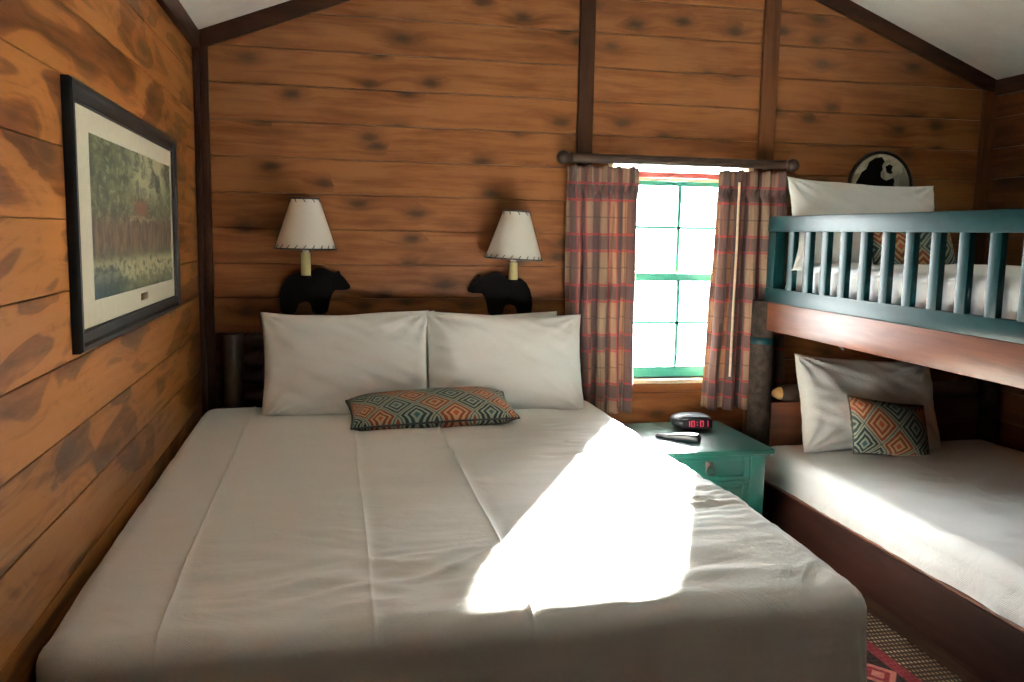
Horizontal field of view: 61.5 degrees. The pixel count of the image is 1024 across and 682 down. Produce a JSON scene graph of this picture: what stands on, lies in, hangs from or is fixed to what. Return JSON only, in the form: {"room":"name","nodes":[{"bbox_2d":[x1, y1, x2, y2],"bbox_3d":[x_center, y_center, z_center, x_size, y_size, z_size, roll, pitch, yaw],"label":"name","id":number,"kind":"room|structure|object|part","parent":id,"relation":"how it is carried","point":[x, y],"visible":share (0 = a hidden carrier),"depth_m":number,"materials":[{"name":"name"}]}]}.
{"room":"cabin bedroom","nodes":[
{"label":"cabin bedroom","id":0,"kind":"room"},
{"bbox_2d":[0,0,201,681],"bbox_3d":[-0.813,0.148,0.982,0.100,2.272,5.700,0,7,-12],"label":"wall","id":1,"kind":"structure","parent":0,"point":[86,437],"depth_m":1.78,"materials":[{"name":"brown wood"}]},
{"bbox_2d":[60,74,180,354],"bbox_3d":[-1.052,-0.334,2.410,0.022,0.584,1.232,0,7,-12],"label":"framed picture","id":2,"kind":"object","parent":1,"relation":"attached to","point":[120,170],"visible":1,"depth_m":2.18,"materials":[{"name":"black metal"}]},
{"bbox_2d":[88,132,172,299],"bbox_3d":[-1.066,-0.343,2.454,0.003,0.382,1.003,0,7,-12],"label":"print","id":3,"kind":"object","parent":2,"relation":"attached to","point":[129,185],"depth_m":2.32},
{"bbox_2d":[156,0,199,49],"bbox_3d":[-0.721,-0.877,0.805,0.024,0.079,5.576,0,7,-12],"label":"trim","id":4,"kind":"structure","parent":1,"relation":"attached to","point":[174,9],"depth_m":3.13,"materials":[{"name":"brown wood"}]},
{"bbox_2d":[192,48,207,416],"bbox_3d":[-1.303,-0.137,3.623,0.020,2.162,0.051,0,7,-12],"label":"trim","id":5,"kind":"structure","parent":1,"relation":"attached to","point":[195,52],"depth_m":3.56,"materials":[{"name":"brown wood"}]},
{"bbox_2d":[195,0,982,432],"bbox_3d":[0.537,-0.630,4.047,4.003,3.100,0.100,0,7,-12],"label":"wall","id":6,"kind":"structure","parent":0,"point":[413,125],"depth_m":3.84,"materials":[{"name":"brown wood"}]},
{"bbox_2d":[199,45,216,410],"bbox_3d":[-1.295,-0.142,3.663,0.052,2.162,0.024,0,7,-12],"label":"trim","id":7,"kind":"structure","parent":6,"relation":"attached to","point":[203,52],"depth_m":3.61,"materials":[{"name":"brown wood"}]},
{"bbox_2d":[199,0,349,46],"bbox_3d":[-0.364,-1.598,3.669,1.902,0.806,0.024,0,7,-12],"label":"trim","id":8,"kind":"structure","parent":6,"relation":"attached to","point":[292,9],"depth_m":3.55,"materials":[{"name":"brown wood"}]},
{"bbox_2d":[274,197,349,313],"bbox_3d":[-0.836,-0.349,3.606,0.315,0.498,0.270,0,7,-12],"label":"wall lamp","id":9,"kind":"object","parent":6,"relation":"attached to","point":[305,228],"visible":1,"depth_m":3.58,"materials":[{"name":"black metal"}]},
{"bbox_3d":[-0.860,-0.487,3.578,0.251,0.213,0.251,0,7,-12],"label":"lamp shade","id":10,"kind":"part","parent":9,"relation":"part of","materials":[{"name":"beige fabric"}]},
{"bbox_3d":[-0.857,-0.589,3.565,0.120,0.008,0.120,0,7,-12],"label":"shade trim","id":11,"kind":"part","parent":9,"relation":"part of","materials":[{"name":"beige fabric"}]},
{"bbox_3d":[-0.861,-0.385,3.591,0.259,0.008,0.259,0,7,-12],"label":"shade trim","id":12,"kind":"part","parent":9,"relation":"part of","materials":[{"name":"beige fabric"}]},
{"bbox_3d":[-0.853,-0.215,3.729,0.300,0.201,0.010,0,7,-12],"label":"bear plate","id":13,"kind":"part","parent":9,"relation":"part of","materials":[{"name":"black metal"}]},
{"bbox_2d":[467,210,542,314],"bbox_3d":[-0.022,-0.335,3.778,0.315,0.480,0.270,0,7,-12],"label":"wall lamp","id":14,"kind":"object","parent":6,"relation":"attached to","point":[514,238],"visible":0.99,"depth_m":3.74,"materials":[{"name":"black metal"}]},
{"bbox_3d":[-0.053,-0.210,3.897,0.300,0.201,0.010,0,7,-12],"label":"bear plate","id":15,"kind":"part","parent":14,"relation":"part of","materials":[{"name":"black metal"}]},
{"bbox_3d":[0.008,-0.461,3.763,0.251,0.220,0.251,0,7,-12],"label":"lamp shade","id":16,"kind":"part","parent":14,"relation":"part of","materials":[{"name":"white fabric"}]},
{"bbox_3d":[0.007,-0.361,3.775,0.259,0.019,0.259,0,7,-12],"label":"shade trim","id":17,"kind":"part","parent":14,"relation":"part of","materials":[{"name":"black leather"}]},
{"bbox_3d":[0.019,-0.565,3.752,0.120,0.012,0.120,0,7,-12],"label":"shade trim","id":18,"kind":"part","parent":14,"relation":"part of","materials":[{"name":"beige fabric"}]},
{"bbox_2d":[576,0,595,165],"bbox_3d":[0.321,-0.458,3.961,0.072,2.772,0.022,0,7,-12],"label":"trim","id":19,"kind":"structure","parent":6,"relation":"attached to","point":[587,22],"depth_m":3.86,"materials":[{"name":"brown wood"}]},
{"bbox_2d":[556,150,798,171],"bbox_3d":[0.771,-0.822,3.948,1.176,0.062,0.093,0,7,-12],"label":"curtain rod","id":20,"kind":"object","parent":6,"relation":"attached to","point":[563,156],"visible":1,"depth_m":3.91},
{"bbox_2d":[565,164,638,413],"bbox_3d":[0.405,-0.228,3.941,0.348,1.132,0.086,-1,7,-14],"label":"curtain","id":21,"kind":"object","parent":20,"relation":"hanging from","point":[600,238],"visible":0.88,"depth_m":3.92,"materials":[{"name":"fabric"}]},
{"bbox_2d":[700,169,787,410],"bbox_3d":[1.138,-0.233,4.084,0.437,1.132,0.078,0,7,-12],"label":"curtain","id":22,"kind":"object","parent":20,"relation":"hanging from","point":[763,195],"visible":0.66,"depth_m":4.06,"materials":[{"name":"fabric"}]},
{"bbox_2d":[729,182,740,376],"bbox_3d":[1.037,-0.281,4.010,0.014,0.903,0.018,0,7,-12],"label":"wand","id":23,"kind":"object","parent":22,"relation":"hanging from","point":[739,183],"visible":1,"depth_m":4.00,"materials":[{"name":"plastic"}]},
{"bbox_2d":[608,164,752,383],"bbox_3d":[0.778,-0.324,4.138,0.743,1.052,0.118,0,7,-12],"label":"window","id":24,"kind":"structure","parent":6,"relation":"in","point":[646,178],"depth_m":4.13,"materials":[{"name":"green paint"}]},
{"bbox_3d":[0.769,0.187,4.202,0.743,0.022,0.118,0,7,-12],"label":"sill","id":25,"kind":"part","parent":24,"relation":"part of","materials":[{"name":"beige paint"}]},
{"bbox_3d":[0.774,-0.078,4.165,0.673,0.503,0.026,0,7,-12],"label":"sash","id":26,"kind":"part","parent":24,"relation":"part of","materials":[{"name":"teal paint"}]},
{"bbox_3d":[0.776,-0.527,4.136,0.673,0.471,0.026,0,7,-12],"label":"sash","id":27,"kind":"part","parent":24,"relation":"part of","materials":[{"name":"glass"}]},
{"bbox_3d":[0.777,-0.335,4.140,0.723,1.030,0.110,0,7,-12],"label":"frame","id":28,"kind":"part","parent":24,"relation":"part of","materials":[{"name":"beige paint"}]},
{"bbox_2d":[742,0,781,434],"bbox_3d":[1.194,-0.383,4.153,0.080,2.607,0.022,0,7,-12],"label":"trim","id":29,"kind":"structure","parent":6,"relation":"attached to","point":[770,44],"depth_m":4.04,"materials":[{"name":"brown wood"}]},
{"bbox_2d":[848,151,912,186],"bbox_3d":[1.812,-0.756,4.233,0.354,0.354,0.024,0,7,-12],"label":"wall plaque","id":30,"kind":"object","parent":6,"relation":"attached to","point":[876,168],"visible":0.5,"depth_m":4.22,"materials":[{"name":"black metal"}]},
{"bbox_2d":[815,0,995,91],"bbox_3d":[1.498,-1.613,4.057,1.901,0.806,0.024,0,7,-12],"label":"trim","id":31,"kind":"structure","parent":6,"relation":"attached to","point":[849,9],"depth_m":4.16,"materials":[{"name":"brown wood"}]},
{"bbox_2d":[958,91,997,380],"bbox_3d":[2.366,-0.172,4.425,0.075,2.162,0.024,0,7,-12],"label":"trim","id":32,"kind":"structure","parent":6,"relation":"attached to","point":[989,100],"depth_m":4.32,"materials":[{"name":"brown wood"}]},
{"bbox_2d":[179,0,1023,79],"bbox_3d":[1.124,-1.329,1.196,4.003,0.871,5.700,0,7,-12],"label":"ceiling","id":33,"kind":"structure","parent":0,"point":[986,35],"depth_m":3.89,"materials":[{"name":"white paint"}]},
{"bbox_2d":[860,592,990,681],"bbox_3d":[1.077,1.299,1.526,4.003,0.080,5.700,0,7,-12],"label":"floor","id":34,"kind":"structure","parent":0,"point":[939,654],"depth_m":3.05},
{"bbox_2d":[221,332,264,408],"bbox_3d":[-0.272,0.575,2.842,1.575,0.982,2.166,0,7,-12],"label":"double bed","id":35,"kind":"object","parent":34,"relation":"on","point":[233,358],"visible":0.11,"depth_m":3.63,"materials":[{"name":"brown wood"}]},
{"bbox_3d":[-1.192,0.454,3.699,0.095,0.975,0.096,0,7,-12],"label":"headboard post","id":36,"kind":"part","parent":35,"relation":"part of","materials":[{"name":"brown wood"}]},
{"bbox_3d":[-0.470,-0.006,3.793,1.395,0.074,0.073,0,7,-12],"label":"headboard rail","id":37,"kind":"part","parent":35,"relation":"part of","materials":[{"name":"brown wood"}]},
{"bbox_3d":[-0.471,0.068,3.803,1.395,0.074,0.074,0,7,-12],"label":"headboard rail","id":38,"kind":"part","parent":35,"relation":"part of","materials":[{"name":"brown wood"}]},
{"bbox_3d":[-0.472,0.147,3.813,1.395,0.073,0.074,0,7,-12],"label":"headboard rail","id":39,"kind":"part","parent":35,"relation":"part of","materials":[{"name":"brown wood"}]},
{"bbox_3d":[-0.474,0.236,3.824,1.395,0.074,0.074,0,7,-12],"label":"headboard rail","id":40,"kind":"part","parent":35,"relation":"part of","materials":[{"name":"brown wood"}]},
{"bbox_2d":[35,401,866,681],"bbox_3d":[-0.254,0.636,2.757,1.706,0.516,2.168,0,7,-12],"label":"bedspread","id":41,"kind":"object","parent":35,"relation":"on","point":[543,545],"visible":0.95,"depth_m":1.89,"materials":[{"name":"white fabric"}]},
{"bbox_2d":[260,310,428,415],"bbox_3d":[-0.678,0.101,3.532,0.698,0.439,0.246,0,7,-9],"label":"pillow","id":42,"kind":"object","parent":41,"relation":"on","point":[314,364],"visible":0.81,"depth_m":3.47,"materials":[{"name":"white fabric"}]},
{"bbox_2d":[345,386,519,430],"bbox_3d":[-0.313,0.265,3.341,0.642,0.147,0.274,-1,7,-15],"label":"lumbar cushion","id":43,"kind":"object","parent":41,"relation":"on","point":[445,407],"visible":0.89,"depth_m":3.26,"materials":[{"name":"multicoloured fabric"}]},
{"bbox_2d":[426,311,556,381],"bbox_3d":[-0.112,0.089,3.783,0.666,0.432,0.156,-1,7,-12],"label":"pillow","id":44,"kind":"object","parent":41,"relation":"on","point":[554,313],"visible":0.02,"depth_m":3.81,"materials":[{"name":"white fabric"}]},
{"bbox_2d":[426,311,583,409],"bbox_3d":[-0.025,0.101,3.671,0.715,0.450,0.253,-1,7,-15],"label":"pillow","id":45,"kind":"object","parent":41,"relation":"on","point":[534,361],"visible":0.8,"depth_m":3.61,"materials":[{"name":"white fabric"}]},
{"bbox_2d":[622,421,774,514],"bbox_3d":[0.766,0.689,3.812,0.542,0.550,0.550,0,7,-12],"label":"nightstand","id":46,"kind":"object","parent":34,"relation":"on","point":[734,461],"visible":0.3,"depth_m":3.59,"materials":[{"name":"green paint"}]},
{"bbox_2d":[655,432,700,442],"bbox_3d":[0.712,0.407,3.696,0.193,0.036,0.048,5,8,31],"label":"remote control","id":47,"kind":"object","parent":46,"relation":"on","point":[687,437],"visible":1,"depth_m":3.67,"materials":[{"name":"black plastic"}]},
{"bbox_2d":[670,412,712,428],"bbox_3d":[0.816,0.361,3.910,0.188,0.073,0.131,0,7,-9],"label":"clock radio","id":48,"kind":"object","parent":46,"relation":"on","point":[683,420],"visible":1,"depth_m":3.86,"materials":[{"name":"black plastic"}]},
{"bbox_3d":[0.818,0.513,3.551,0.038,0.038,0.021,0,7,-12],"label":"drawer pull","id":49,"kind":"part","parent":46,"relation":"part of","materials":[{"name":"brown metal"}]},
{"bbox_3d":[0.775,0.504,3.764,0.352,0.103,0.430,0,7,-12],"label":"drawer","id":50,"kind":"part","parent":46,"relation":"part of","materials":[{"name":"green paint"}]},
{"bbox_3d":[0.770,0.443,3.784,0.518,0.009,0.525,0,7,-12],"label":"moulding","id":51,"kind":"part","parent":46,"relation":"part of","materials":[{"name":"green paint"}]},
{"bbox_3d":[0.773,0.631,3.780,0.352,0.119,0.430,0,7,-12],"label":"drawer","id":52,"kind":"part","parent":46,"relation":"part of","materials":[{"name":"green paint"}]},
{"bbox_2d":[746,209,1023,681],"bbox_3d":[1.977,0.311,3.123,1.353,1.514,2.226,0,7,-12],"label":"bunk bed","id":53,"kind":"object","parent":34,"relation":"on","point":[988,348],"visible":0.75,"depth_m":3.10,"materials":[{"name":"teal paint"}]},
{"bbox_3d":[1.157,0.374,4.044,0.112,1.130,0.114,0,7,-12],"label":"log post","id":54,"kind":"part","parent":53,"relation":"part of","materials":[{"name":"brown wood"}]},
{"bbox_3d":[1.762,0.556,4.197,1.130,0.552,0.025,0,7,-12],"label":"headboard panel","id":55,"kind":"part","parent":53,"relation":"part of","materials":[{"name":"brown wood"}]},
{"bbox_3d":[1.772,0.242,4.161,1.040,0.085,0.085,0,7,-12],"label":"head log rail","id":56,"kind":"part","parent":53,"relation":"part of","materials":[{"name":"brown wood"}]},
{"bbox_2d":[764,439,1023,627],"bbox_3d":[1.956,0.684,3.184,1.217,0.195,2.049,0,7,-12],"label":"fitted sheet","id":57,"kind":"object","parent":53,"relation":"on","point":[954,512],"visible":0.91,"depth_m":3.24,"materials":[{"name":"white fabric"}]},
{"bbox_2d":[794,353,940,452],"bbox_3d":[1.657,0.296,3.984,0.770,0.473,0.253,-1,7,-16],"label":"pillow","id":58,"kind":"object","parent":57,"relation":"on","point":[824,384],"visible":0.68,"depth_m":3.92,"materials":[{"name":"white fabric"}]},
{"bbox_2d":[847,395,929,456],"bbox_3d":[1.682,0.392,3.837,0.468,0.306,0.153,-1,8,-18],"label":"throw cushion","id":59,"kind":"object","parent":57,"relation":"on","point":[881,428],"visible":0.95,"depth_m":3.78,"materials":[{"name":"multicoloured fabric"}]},
{"bbox_3d":[1.382,-0.085,2.953,0.030,0.064,2.055,0,7,-12],"label":"rail","id":60,"kind":"part","parent":53,"relation":"part of","materials":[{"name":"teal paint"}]},
{"bbox_3d":[1.388,-0.402,2.913,0.034,0.068,2.055,0,7,-12],"label":"guard rail","id":61,"kind":"part","parent":53,"relation":"part of","materials":[{"name":"teal paint"}]},
{"bbox_2d":[785,262,1021,319],"bbox_3d":[1.985,-0.139,3.065,1.192,0.227,1.926,0,7,-12],"label":"fitted sheet","id":62,"kind":"object","parent":53,"relation":"on","point":[1012,273],"visible":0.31,"depth_m":2.97,"materials":[{"name":"white fabric"}]},
{"bbox_2d":[787,176,933,270],"bbox_3d":[1.564,-0.503,3.805,0.736,0.428,0.213,0,7,-9],"label":"pillow","id":63,"kind":"object","parent":62,"relation":"on","point":[808,197],"visible":0.45,"depth_m":3.75,"materials":[{"name":"white fabric"}]},
{"bbox_2d":[872,232,955,264],"bbox_3d":[1.713,-0.384,3.680,0.408,0.226,0.151,0,7,-10],"label":"throw cushion","id":64,"kind":"object","parent":62,"relation":"on","point":[925,239],"visible":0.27,"depth_m":3.62,"materials":[{"name":"multicoloured fabric"}]},
{"bbox_3d":[2.363,0.364,4.296,0.112,1.130,0.113,0,7,-12],"label":"log post","id":65,"kind":"part","parent":53,"relation":"part of","materials":[{"name":"brown wood"}]},
{"bbox_2d":[866,611,965,681],"bbox_3d":[0.657,1.137,2.385,1.740,0.010,2.180,0,7,-12],"label":"rug","id":66,"kind":"object","parent":34,"relation":"on","point":[890,657],"visible":0.02,"depth_m":2.90,"materials":[{"name":"fabric"}]},
{"bbox_2d":[974,91,1023,451],"bbox_3d":[3.008,0.116,1.777,0.100,2.272,5.700,0,7,-12],"label":"wall","id":67,"kind":"structure","parent":0,"point":[1007,174],"depth_m":4.22,"materials":[{"name":"brown wood"}]},
{"bbox_2d":[995,74,1023,95],"bbox_3d":[2.979,-0.907,1.574,0.024,0.079,5.576,0,7,-12],"label":"trim","id":68,"kind":"structure","parent":67,"relation":"attached to","point":[1013,84],"depth_m":4.19,"materials":[{"name":"brown wood"}]}
]}

